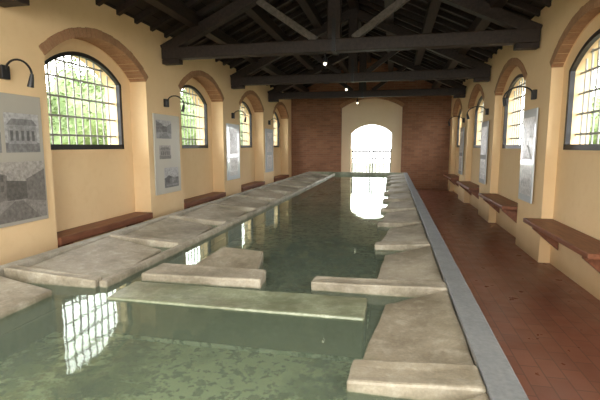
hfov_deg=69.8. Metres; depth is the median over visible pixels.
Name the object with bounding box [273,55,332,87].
rafter
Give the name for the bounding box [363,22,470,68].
rafter
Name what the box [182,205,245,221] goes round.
slab
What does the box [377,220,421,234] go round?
divider
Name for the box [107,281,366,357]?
stone wall
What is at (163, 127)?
photograph
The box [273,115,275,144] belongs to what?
grille
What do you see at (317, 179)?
divider
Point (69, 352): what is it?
basin
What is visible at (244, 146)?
window
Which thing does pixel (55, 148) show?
window
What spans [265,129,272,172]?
panel
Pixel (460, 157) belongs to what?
photograph
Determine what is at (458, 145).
window
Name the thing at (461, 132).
photograph
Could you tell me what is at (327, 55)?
rafter
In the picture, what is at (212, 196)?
bench
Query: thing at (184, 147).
window
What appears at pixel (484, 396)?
slab
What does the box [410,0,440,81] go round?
purlin
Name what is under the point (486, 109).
wall lamp
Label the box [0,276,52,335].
slab
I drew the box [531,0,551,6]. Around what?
rafter
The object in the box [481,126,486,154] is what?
photograph
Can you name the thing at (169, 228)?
slab
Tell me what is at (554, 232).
bench
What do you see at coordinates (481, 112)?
grille
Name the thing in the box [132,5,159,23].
rafter
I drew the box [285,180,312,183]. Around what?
divider
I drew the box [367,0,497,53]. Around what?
rafter
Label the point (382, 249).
divider
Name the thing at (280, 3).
rafter
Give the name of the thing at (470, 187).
bench
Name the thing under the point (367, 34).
rafter
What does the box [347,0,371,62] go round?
ridge beam
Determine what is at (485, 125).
panel
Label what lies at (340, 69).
rafter
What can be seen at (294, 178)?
slab
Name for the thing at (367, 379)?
stone slab
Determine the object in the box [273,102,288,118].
brick arch
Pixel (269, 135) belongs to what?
photograph
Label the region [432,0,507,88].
purlin
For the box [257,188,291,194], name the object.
divider
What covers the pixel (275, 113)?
window
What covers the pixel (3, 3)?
roof truss
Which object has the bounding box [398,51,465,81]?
rafter
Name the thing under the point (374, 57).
rafter
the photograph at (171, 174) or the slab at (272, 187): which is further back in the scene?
the slab at (272, 187)
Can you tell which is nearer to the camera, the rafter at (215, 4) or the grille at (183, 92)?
the rafter at (215, 4)
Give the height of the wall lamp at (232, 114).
0.299 m
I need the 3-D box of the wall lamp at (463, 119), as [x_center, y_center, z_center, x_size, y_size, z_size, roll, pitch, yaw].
[4.679,-2.364,12.865,0.465,0.299,0.100,2,7,12]
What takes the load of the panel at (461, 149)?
attached to the wall at (566, 186)
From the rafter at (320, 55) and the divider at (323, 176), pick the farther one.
the divider at (323, 176)
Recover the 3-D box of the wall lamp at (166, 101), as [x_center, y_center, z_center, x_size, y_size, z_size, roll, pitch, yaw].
[-2.224,-1.707,7.636,0.385,0.299,0.100,2,7,12]
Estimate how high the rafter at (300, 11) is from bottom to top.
1.497 m
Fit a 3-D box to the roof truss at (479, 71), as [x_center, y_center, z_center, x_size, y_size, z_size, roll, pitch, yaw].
[1.247,-3.564,10.054,6.077,1.725,0.226,2,7,12]
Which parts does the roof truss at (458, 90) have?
king post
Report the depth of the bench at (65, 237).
6.11 m
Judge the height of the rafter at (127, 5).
1.497 m
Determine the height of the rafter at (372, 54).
1.497 m
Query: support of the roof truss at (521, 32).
attached to the wall at (83, 188)
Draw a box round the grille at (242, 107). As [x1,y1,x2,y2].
[240,104,247,144]
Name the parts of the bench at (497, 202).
seat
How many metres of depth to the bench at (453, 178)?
14.34 m
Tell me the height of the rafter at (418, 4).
1.497 m
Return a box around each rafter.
[95,0,108,6]
[114,0,143,15]
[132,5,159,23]
[148,0,203,31]
[162,0,228,37]
[188,0,272,45]
[204,0,291,44]
[215,0,325,61]
[221,2,326,64]
[229,0,347,68]
[233,1,299,40]
[235,5,348,71]
[249,21,348,75]
[253,24,348,75]
[262,29,348,75]
[266,54,323,85]
[270,54,331,87]
[271,34,348,75]
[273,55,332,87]
[284,52,359,91]
[289,56,358,91]
[295,59,358,91]
[358,0,492,58]
[359,3,488,61]
[360,9,484,61]
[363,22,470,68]
[366,33,467,79]
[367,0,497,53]
[368,31,457,68]
[370,52,450,87]
[371,28,466,68]
[371,55,445,87]
[383,0,502,49]
[395,53,462,83]
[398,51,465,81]
[407,0,487,30]
[420,0,505,29]
[483,0,531,19]
[506,0,541,16]
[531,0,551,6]
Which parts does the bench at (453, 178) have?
seat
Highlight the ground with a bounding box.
[353,163,389,172]
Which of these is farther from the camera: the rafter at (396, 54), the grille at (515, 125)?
the rafter at (396, 54)
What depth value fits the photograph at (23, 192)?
4.73 m
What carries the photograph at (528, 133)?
attached to the panel at (530, 117)
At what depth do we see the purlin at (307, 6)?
9.35 m
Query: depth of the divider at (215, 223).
5.73 m
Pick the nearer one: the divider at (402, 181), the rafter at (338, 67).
the divider at (402, 181)
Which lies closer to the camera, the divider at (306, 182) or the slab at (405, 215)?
the slab at (405, 215)
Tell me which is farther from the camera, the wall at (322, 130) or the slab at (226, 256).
the wall at (322, 130)
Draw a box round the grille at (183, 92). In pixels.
[180,88,202,144]
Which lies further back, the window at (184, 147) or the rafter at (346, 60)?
the rafter at (346, 60)
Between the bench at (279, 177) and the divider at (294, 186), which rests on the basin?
the divider at (294, 186)
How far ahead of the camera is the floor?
4.46 m
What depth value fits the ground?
35.65 m
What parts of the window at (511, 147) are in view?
sill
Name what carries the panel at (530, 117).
attached to the wall at (566, 186)
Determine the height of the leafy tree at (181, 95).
4.938 m
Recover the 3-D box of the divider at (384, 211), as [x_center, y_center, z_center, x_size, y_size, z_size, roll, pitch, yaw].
[1.572,0.206,6.860,0.560,0.197,0.147,2,7,12]
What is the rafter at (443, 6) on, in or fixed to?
attached to the ceiling
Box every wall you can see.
[0,0,290,264]
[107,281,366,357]
[141,263,265,290]
[291,58,451,189]
[448,0,599,299]
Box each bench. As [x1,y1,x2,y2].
[57,212,152,247]
[184,192,225,208]
[241,181,264,191]
[274,175,288,181]
[443,174,458,186]
[456,181,478,198]
[478,193,517,222]
[523,218,599,272]
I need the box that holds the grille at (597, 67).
[575,40,599,143]
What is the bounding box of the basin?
[0,171,528,399]
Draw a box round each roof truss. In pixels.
[0,0,29,7]
[160,0,542,65]
[230,7,491,88]
[268,51,466,101]
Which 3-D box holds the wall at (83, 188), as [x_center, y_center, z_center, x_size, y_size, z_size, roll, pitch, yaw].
[-2.674,-1.161,7.957,0.600,3.620,19.400,2,7,12]
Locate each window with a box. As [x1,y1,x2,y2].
[45,51,126,152]
[180,85,209,149]
[240,101,253,148]
[273,112,279,147]
[455,109,461,148]
[472,96,483,148]
[500,74,525,150]
[559,29,599,153]
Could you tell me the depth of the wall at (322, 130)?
16.64 m
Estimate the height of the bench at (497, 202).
0.390 m
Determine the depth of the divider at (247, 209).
6.96 m
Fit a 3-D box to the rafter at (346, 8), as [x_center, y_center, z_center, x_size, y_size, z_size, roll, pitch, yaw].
[-0.172,-4.020,10.716,3.073,1.497,0.080,2,7,12]
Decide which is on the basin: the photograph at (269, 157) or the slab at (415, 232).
the slab at (415, 232)
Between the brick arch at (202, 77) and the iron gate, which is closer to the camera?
the brick arch at (202, 77)
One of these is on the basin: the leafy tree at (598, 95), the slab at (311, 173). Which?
the slab at (311, 173)
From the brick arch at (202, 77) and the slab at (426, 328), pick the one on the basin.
the slab at (426, 328)
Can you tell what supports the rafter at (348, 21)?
on the purlin at (307, 6)
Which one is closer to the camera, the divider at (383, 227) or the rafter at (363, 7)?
the divider at (383, 227)
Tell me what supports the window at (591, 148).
in the wall at (566, 186)
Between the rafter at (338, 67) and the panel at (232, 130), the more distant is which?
the rafter at (338, 67)
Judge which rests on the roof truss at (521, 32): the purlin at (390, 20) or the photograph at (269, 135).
the purlin at (390, 20)
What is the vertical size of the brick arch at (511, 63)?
0.535 m
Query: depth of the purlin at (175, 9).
7.20 m
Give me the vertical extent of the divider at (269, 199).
0.222 m
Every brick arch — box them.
[39,27,147,81]
[178,70,223,101]
[239,90,263,111]
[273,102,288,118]
[340,97,403,107]
[452,98,461,115]
[468,84,484,108]
[494,58,526,94]
[550,0,599,67]
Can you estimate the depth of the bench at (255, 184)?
12.61 m
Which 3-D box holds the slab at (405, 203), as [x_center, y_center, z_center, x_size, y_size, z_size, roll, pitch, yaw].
[1.718,0.133,7.466,0.531,0.192,1.100,2,7,12]
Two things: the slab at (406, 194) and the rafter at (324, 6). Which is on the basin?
the slab at (406, 194)
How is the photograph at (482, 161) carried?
attached to the panel at (485, 125)
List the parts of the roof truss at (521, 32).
king post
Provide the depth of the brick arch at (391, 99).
16.42 m
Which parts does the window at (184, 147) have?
sill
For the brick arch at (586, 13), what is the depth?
5.22 m
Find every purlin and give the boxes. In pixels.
[296,0,347,72]
[384,0,393,70]
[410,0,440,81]
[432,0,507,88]
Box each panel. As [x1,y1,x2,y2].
[0,92,48,227]
[152,113,180,195]
[226,123,239,180]
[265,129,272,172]
[458,127,464,174]
[479,121,488,183]
[518,108,537,203]
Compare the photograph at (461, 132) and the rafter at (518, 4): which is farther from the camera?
the photograph at (461, 132)
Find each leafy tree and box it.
[46,56,107,144]
[180,90,195,144]
[240,112,242,144]
[589,84,599,143]
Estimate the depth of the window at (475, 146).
11.89 m
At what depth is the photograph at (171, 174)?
7.92 m
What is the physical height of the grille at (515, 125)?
1.348 m
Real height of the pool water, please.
0.001 m
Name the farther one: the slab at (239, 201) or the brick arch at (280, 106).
the brick arch at (280, 106)
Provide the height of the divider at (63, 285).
0.222 m
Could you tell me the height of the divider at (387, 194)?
0.198 m
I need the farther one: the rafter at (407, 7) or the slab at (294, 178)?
the slab at (294, 178)
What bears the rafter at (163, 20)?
on the purlin at (307, 6)
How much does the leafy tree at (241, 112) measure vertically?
5.632 m
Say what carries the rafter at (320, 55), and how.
attached to the ceiling
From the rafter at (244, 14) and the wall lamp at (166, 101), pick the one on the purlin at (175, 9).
the rafter at (244, 14)
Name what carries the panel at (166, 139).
attached to the wall at (83, 188)
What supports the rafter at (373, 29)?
attached to the ceiling
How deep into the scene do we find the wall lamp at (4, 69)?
4.42 m
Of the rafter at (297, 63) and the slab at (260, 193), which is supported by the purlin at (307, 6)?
the rafter at (297, 63)
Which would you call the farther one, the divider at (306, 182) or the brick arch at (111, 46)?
the divider at (306, 182)
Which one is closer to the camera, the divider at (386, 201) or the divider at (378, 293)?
the divider at (378, 293)
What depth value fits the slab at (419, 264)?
3.63 m
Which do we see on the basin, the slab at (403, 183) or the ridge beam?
the slab at (403, 183)
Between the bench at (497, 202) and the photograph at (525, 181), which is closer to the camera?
the photograph at (525, 181)
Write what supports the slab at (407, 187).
on the basin
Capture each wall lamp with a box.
[0,58,33,87]
[163,95,184,111]
[231,110,246,121]
[448,116,464,125]
[466,106,488,118]
[502,86,536,106]
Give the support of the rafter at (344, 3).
on the purlin at (307, 6)
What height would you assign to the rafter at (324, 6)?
1.497 m
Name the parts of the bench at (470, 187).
seat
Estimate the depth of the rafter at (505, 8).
6.79 m
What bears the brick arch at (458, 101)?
attached to the wall at (566, 186)
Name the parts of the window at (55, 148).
sill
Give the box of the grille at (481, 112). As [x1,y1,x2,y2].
[479,102,483,144]
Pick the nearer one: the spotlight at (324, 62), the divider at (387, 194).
the spotlight at (324, 62)
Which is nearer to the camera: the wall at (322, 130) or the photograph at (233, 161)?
the photograph at (233, 161)
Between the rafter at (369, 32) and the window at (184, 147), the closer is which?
the window at (184, 147)
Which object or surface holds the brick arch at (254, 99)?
attached to the wall at (83, 188)
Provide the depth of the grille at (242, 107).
12.98 m
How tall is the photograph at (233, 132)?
0.630 m
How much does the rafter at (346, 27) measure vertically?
1.497 m
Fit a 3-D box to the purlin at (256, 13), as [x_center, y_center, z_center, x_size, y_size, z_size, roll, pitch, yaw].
[-0.986,-3.413,7.309,0.180,0.190,19.360,2,7,12]
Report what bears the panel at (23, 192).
attached to the wall at (83, 188)
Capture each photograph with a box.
[0,132,1,152]
[0,161,46,224]
[3,112,39,152]
[156,120,171,138]
[159,145,170,158]
[164,167,178,187]
[229,128,237,153]
[230,158,237,175]
[267,133,271,151]
[267,155,271,168]
[459,156,461,170]
[460,131,462,152]
[479,159,484,178]
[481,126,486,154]
[519,165,531,195]
[521,116,534,159]
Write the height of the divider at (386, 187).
0.198 m
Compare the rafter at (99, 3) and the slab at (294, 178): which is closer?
the rafter at (99, 3)
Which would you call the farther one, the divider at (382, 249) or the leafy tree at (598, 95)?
the leafy tree at (598, 95)
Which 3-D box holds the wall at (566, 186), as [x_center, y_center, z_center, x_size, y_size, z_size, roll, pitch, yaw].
[3.774,-0.989,6.585,0.450,3.620,19.400,2,7,12]
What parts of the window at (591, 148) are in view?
sill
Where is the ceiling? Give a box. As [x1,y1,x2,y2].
[104,0,544,75]
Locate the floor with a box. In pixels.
[416,189,599,399]
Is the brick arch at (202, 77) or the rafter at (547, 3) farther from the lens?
the brick arch at (202, 77)
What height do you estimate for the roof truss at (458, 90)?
1.725 m
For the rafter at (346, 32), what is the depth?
12.57 m
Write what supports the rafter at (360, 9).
attached to the ceiling
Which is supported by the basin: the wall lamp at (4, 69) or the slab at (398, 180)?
the slab at (398, 180)
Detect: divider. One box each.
[4,265,101,301]
[109,233,181,251]
[169,215,226,227]
[209,203,256,212]
[236,195,276,202]
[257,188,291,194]
[273,183,303,188]
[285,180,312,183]
[295,176,320,180]
[303,174,326,177]
[311,276,447,309]
[374,241,430,260]
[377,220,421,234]
[380,207,416,218]
[383,198,412,207]
[384,191,409,197]
[385,185,407,188]
[386,181,406,183]
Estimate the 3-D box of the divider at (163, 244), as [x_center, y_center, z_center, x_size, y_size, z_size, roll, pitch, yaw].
[-1.633,0.483,4.553,0.808,0.223,0.103,2,7,12]
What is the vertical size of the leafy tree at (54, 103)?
4.643 m
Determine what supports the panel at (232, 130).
attached to the wall at (83, 188)
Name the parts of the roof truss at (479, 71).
king post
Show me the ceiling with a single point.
(140, 7)
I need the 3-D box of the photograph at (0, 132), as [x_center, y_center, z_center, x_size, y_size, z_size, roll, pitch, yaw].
[-3.129,-0.680,4.291,0.005,0.420,0.320,2,7,12]
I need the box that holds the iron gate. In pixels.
[351,148,390,172]
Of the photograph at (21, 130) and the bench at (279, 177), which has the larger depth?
the bench at (279, 177)
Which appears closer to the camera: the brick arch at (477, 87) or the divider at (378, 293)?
the divider at (378, 293)
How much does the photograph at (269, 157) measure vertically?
0.450 m
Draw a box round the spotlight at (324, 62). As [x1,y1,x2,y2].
[322,53,327,64]
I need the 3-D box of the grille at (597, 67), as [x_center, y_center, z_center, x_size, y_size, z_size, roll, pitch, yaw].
[3.461,-1.228,4.767,0.023,1.348,1.760,2,7,12]
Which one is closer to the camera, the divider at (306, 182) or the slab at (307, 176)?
the divider at (306, 182)
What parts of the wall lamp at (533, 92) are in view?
lamp shade, lamp arm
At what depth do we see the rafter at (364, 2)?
9.65 m
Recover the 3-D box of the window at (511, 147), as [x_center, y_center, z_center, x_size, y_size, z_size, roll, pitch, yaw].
[4.138,-1.614,7.974,0.310,1.385,1.840,2,7,12]
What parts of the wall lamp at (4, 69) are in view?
lamp arm, lamp shade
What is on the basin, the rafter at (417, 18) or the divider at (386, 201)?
the divider at (386, 201)
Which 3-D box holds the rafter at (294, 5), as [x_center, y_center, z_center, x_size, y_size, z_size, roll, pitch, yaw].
[-0.550,-3.801,8.970,3.073,1.497,0.080,2,7,12]
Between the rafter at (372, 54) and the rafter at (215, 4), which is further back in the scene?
the rafter at (372, 54)
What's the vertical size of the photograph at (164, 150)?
0.240 m
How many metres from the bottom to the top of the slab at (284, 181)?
0.207 m
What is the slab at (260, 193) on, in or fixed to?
on the basin
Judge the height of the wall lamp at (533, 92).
0.299 m
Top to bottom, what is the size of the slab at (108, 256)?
0.205 m
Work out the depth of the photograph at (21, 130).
4.70 m
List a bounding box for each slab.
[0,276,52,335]
[29,237,160,278]
[125,217,212,242]
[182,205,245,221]
[196,247,262,268]
[218,196,268,207]
[245,189,284,198]
[263,184,298,191]
[278,180,308,186]
[290,177,316,181]
[299,175,322,178]
[308,172,327,175]
[346,359,485,399]
[362,291,473,364]
[377,246,442,281]
[381,223,427,241]
[382,209,419,220]
[385,199,414,207]
[388,192,411,197]
[389,186,409,190]
[390,179,405,181]
[390,182,406,185]
[466,393,488,399]
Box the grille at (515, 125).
[510,78,525,144]
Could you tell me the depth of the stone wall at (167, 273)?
3.32 m

